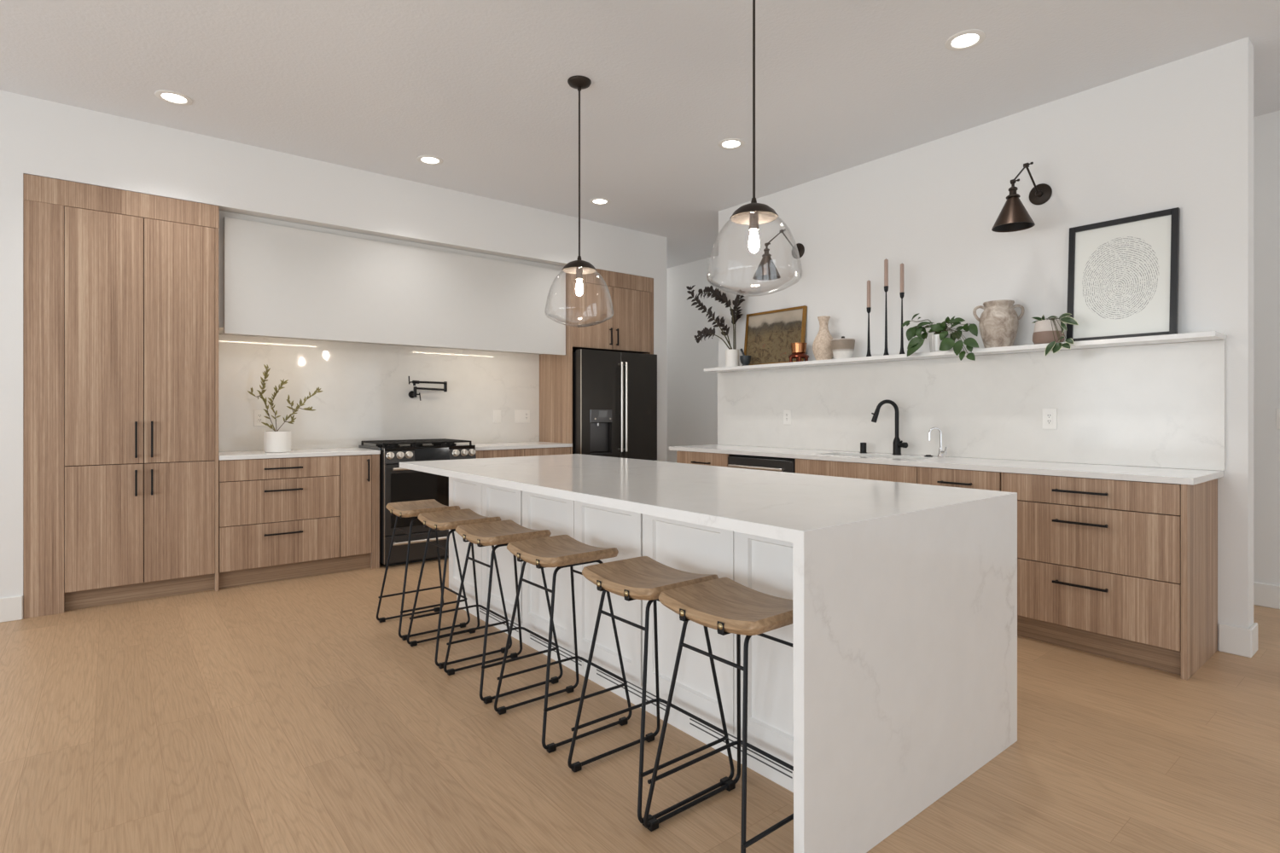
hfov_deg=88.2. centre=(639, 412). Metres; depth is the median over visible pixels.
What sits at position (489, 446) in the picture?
countertop
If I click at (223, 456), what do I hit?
countertop
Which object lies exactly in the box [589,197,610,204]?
recessed light
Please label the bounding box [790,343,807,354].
cup
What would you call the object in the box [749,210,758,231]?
socket
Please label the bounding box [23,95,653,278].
wall
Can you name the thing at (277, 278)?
range hood
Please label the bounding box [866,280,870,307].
candle
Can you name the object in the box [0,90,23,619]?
wall
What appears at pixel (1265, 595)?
baseboard
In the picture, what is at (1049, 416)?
receptacle
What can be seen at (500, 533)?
bar stool
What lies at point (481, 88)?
ceiling
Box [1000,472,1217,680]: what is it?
base cabinet
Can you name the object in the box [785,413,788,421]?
receptacle
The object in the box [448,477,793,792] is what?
base cabinet
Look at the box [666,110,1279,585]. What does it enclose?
wall
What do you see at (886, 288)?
cup
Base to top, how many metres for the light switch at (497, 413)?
0.126 m
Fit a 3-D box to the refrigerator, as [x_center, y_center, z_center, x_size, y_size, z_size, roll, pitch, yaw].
[-0.391,0.306,6.717,0.934,1.806,0.787,0,0,-39]
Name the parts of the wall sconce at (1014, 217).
lamp shade, arm, arm, wall plate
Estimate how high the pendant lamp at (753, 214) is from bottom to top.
1.381 m
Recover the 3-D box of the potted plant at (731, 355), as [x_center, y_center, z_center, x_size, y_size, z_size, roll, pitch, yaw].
[0.671,-0.788,5.921,0.136,0.789,0.661,0,0,-43]
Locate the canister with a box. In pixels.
[831,336,855,359]
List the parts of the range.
edge trim, knob, burner, knob, handle, oven door, knob, drawer, handle, control panel, burner, knob, knob, knob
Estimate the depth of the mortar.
5.60 m
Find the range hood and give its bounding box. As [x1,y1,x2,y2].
[218,210,565,355]
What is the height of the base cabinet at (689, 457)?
0.884 m
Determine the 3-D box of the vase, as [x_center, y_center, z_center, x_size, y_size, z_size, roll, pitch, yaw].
[1.403,-0.562,5.041,0.170,0.338,0.170,0,0,-39]
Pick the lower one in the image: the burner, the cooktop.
the cooktop
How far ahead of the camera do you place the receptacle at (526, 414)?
6.61 m
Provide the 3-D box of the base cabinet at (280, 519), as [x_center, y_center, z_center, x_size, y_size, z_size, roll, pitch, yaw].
[-2.612,0.767,5.023,1.062,0.884,0.620,0,0,-39]
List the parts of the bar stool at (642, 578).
leg frame, seat, leg frame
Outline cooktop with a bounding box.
[358,442,475,451]
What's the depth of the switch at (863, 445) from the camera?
4.79 m
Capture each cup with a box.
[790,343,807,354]
[866,307,871,313]
[884,285,888,292]
[899,292,904,298]
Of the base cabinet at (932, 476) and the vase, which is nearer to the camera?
the base cabinet at (932, 476)
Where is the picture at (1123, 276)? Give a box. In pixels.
[1066,207,1180,341]
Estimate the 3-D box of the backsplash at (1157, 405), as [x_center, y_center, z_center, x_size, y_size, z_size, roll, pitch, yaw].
[1.835,-0.037,4.708,0.020,0.661,3.549,0,0,-39]
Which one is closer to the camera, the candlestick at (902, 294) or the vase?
the candlestick at (902, 294)
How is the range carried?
on the floor
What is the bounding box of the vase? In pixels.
[812,315,833,360]
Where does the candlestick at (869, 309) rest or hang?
on the shelf
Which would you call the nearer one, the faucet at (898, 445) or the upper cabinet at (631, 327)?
the faucet at (898, 445)
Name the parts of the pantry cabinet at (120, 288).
door, door, handle, handle, handle, handle, door, door, panel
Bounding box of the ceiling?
[0,0,1279,268]
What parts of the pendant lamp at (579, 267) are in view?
rod, lamp shade, bulb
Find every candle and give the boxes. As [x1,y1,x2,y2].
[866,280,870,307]
[884,258,888,286]
[900,263,904,292]
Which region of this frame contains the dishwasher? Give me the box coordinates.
[727,454,796,473]
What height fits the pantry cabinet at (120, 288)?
2.611 m
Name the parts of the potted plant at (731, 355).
stem, stem, stem, pot, stem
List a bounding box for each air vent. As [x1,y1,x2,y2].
[478,604,518,634]
[529,633,583,669]
[595,668,669,715]
[687,715,793,783]
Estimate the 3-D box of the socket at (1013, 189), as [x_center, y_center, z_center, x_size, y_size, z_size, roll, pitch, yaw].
[2.118,-1.246,3.748,0.062,0.120,0.062,0,0,-39]
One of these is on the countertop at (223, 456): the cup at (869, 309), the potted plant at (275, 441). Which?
the potted plant at (275, 441)
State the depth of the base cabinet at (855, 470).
4.28 m
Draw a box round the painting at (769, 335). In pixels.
[744,305,807,365]
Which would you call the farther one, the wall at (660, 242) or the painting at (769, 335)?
the wall at (660, 242)
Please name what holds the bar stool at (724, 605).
on the floor
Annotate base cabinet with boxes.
[218,454,379,589]
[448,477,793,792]
[475,447,570,459]
[676,450,735,467]
[795,459,917,483]
[917,466,1000,491]
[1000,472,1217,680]
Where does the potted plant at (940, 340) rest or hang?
on the shelf
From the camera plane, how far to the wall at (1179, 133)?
3.97 m
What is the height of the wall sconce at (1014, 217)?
0.407 m
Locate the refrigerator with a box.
[572,349,657,460]
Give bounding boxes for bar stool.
[376,499,470,640]
[407,508,511,669]
[443,519,563,704]
[494,535,632,753]
[567,556,734,828]
[643,577,793,852]
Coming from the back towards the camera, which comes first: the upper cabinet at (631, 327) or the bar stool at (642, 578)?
the upper cabinet at (631, 327)
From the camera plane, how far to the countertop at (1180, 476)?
3.81 m
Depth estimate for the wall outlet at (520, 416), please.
6.58 m
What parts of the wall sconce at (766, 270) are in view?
lamp shade, arm, arm, wall plate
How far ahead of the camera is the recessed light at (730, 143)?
4.56 m
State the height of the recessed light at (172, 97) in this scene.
0.005 m
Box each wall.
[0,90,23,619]
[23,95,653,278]
[653,234,666,461]
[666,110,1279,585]
[718,36,1253,651]
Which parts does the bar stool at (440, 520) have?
leg frame, seat, leg frame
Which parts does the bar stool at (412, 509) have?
leg frame, seat, leg frame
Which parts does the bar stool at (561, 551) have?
leg frame, seat, leg frame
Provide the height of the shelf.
0.026 m
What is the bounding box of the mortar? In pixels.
[739,355,750,366]
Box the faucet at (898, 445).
[871,399,907,454]
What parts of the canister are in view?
lid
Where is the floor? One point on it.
(282, 716)
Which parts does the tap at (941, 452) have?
spout, lever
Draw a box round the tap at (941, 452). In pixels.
[928,427,948,457]
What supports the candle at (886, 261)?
on the candlestick at (886, 288)
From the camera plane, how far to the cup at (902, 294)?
4.53 m
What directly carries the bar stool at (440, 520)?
on the floor
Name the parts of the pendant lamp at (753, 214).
rod, bulb, lamp shade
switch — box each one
[493,409,501,423]
[859,442,866,453]
[1276,408,1279,429]
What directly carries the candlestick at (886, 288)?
on the shelf
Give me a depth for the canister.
4.81 m
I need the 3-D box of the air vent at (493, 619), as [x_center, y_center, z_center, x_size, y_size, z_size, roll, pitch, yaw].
[-0.791,1.145,3.684,0.003,0.064,0.494,0,0,-39]
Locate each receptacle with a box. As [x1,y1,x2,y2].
[256,413,261,422]
[524,413,528,419]
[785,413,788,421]
[1046,413,1052,424]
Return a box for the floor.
[0,558,1279,852]
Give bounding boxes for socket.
[576,267,582,279]
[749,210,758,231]
[763,245,769,254]
[1008,182,1018,194]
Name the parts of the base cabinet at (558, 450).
drawer, drawer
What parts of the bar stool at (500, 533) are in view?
leg frame, seat, leg frame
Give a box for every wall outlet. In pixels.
[253,410,265,426]
[514,409,529,423]
[783,409,791,424]
[1041,408,1057,429]
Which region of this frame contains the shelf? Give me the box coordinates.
[704,331,1226,372]
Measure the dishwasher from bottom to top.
0.872 m
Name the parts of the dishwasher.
handle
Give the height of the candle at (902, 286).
0.227 m
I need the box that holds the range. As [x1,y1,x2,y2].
[358,438,476,566]
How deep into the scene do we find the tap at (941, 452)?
4.36 m
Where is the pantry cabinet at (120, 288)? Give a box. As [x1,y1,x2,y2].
[23,174,219,618]
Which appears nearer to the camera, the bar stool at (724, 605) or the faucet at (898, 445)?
the bar stool at (724, 605)
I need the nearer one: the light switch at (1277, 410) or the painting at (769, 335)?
the light switch at (1277, 410)
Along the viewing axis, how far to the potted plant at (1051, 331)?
3.75 m
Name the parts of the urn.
handle, handle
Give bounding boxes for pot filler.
[408,376,447,401]
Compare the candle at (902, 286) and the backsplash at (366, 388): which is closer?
the candle at (902, 286)
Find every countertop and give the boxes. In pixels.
[218,447,380,460]
[399,453,1017,852]
[464,442,572,450]
[669,444,1223,485]
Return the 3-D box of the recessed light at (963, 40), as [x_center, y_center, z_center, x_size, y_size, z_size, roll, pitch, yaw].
[1.624,-1.858,3.296,0.184,0.005,0.184,0,0,-39]
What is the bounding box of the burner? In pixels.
[788,343,808,362]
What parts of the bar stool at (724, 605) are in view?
leg frame, seat, leg frame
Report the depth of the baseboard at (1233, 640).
3.30 m
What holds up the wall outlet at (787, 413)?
attached to the backsplash at (1157, 405)
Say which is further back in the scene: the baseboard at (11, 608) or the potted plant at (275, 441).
the potted plant at (275, 441)
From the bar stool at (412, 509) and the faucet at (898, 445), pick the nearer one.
the bar stool at (412, 509)
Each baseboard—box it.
[0,595,23,622]
[1218,622,1257,657]
[1253,581,1279,609]
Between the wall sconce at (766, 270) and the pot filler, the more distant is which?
the pot filler
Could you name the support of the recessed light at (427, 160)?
in the ceiling
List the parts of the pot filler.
arm, arm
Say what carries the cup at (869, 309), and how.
on the candlestick at (869, 309)
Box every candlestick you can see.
[866,307,871,356]
[883,285,889,355]
[899,292,904,354]
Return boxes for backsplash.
[218,334,539,451]
[717,339,1225,471]
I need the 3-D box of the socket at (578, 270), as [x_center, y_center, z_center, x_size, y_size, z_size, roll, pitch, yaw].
[-0.340,-0.798,3.706,0.041,0.098,0.041,0,0,-39]
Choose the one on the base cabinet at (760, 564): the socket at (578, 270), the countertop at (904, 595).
the countertop at (904, 595)
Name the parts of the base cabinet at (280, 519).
drawer, drawer, drawer, handle, handle, handle, door, handle, panel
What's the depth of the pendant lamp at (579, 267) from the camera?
3.70 m
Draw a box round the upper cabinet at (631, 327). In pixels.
[539,268,653,453]
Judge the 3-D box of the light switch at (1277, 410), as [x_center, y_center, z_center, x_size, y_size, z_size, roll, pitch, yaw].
[3.962,0.038,4.025,0.008,0.126,0.118,0,0,-39]
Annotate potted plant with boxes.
[247,364,323,453]
[686,285,744,366]
[901,313,978,360]
[1031,313,1078,356]
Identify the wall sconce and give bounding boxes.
[752,228,804,280]
[991,162,1052,232]
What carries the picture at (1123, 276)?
on the shelf
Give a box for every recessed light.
[154,90,192,105]
[417,155,442,165]
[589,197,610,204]
[717,138,744,149]
[944,29,985,51]
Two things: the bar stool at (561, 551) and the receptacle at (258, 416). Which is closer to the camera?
the bar stool at (561, 551)
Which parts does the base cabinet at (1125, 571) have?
handle, handle, handle, drawer, drawer, drawer, panel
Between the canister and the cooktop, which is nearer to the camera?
the canister
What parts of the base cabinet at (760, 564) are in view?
door, door, door, door, door, door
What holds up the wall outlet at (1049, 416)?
attached to the backsplash at (1157, 405)
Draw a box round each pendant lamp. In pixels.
[544,75,613,327]
[706,0,802,296]
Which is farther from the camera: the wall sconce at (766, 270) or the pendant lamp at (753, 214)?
the wall sconce at (766, 270)
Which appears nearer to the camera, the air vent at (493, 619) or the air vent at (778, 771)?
the air vent at (778, 771)
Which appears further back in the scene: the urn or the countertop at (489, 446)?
the countertop at (489, 446)
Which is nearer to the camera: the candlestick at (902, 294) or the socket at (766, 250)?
the candlestick at (902, 294)
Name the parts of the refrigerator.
edge trim, door, plate, dispenser panel, handle, handle, door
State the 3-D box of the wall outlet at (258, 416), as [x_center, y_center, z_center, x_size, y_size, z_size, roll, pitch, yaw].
[-2.964,0.042,5.143,0.080,0.126,0.008,0,0,-39]
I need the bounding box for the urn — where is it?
[972,299,1024,348]
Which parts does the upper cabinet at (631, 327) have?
cabinet panel, door, handle, handle, door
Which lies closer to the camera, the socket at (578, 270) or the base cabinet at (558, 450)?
the socket at (578, 270)
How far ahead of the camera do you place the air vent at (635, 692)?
2.75 m

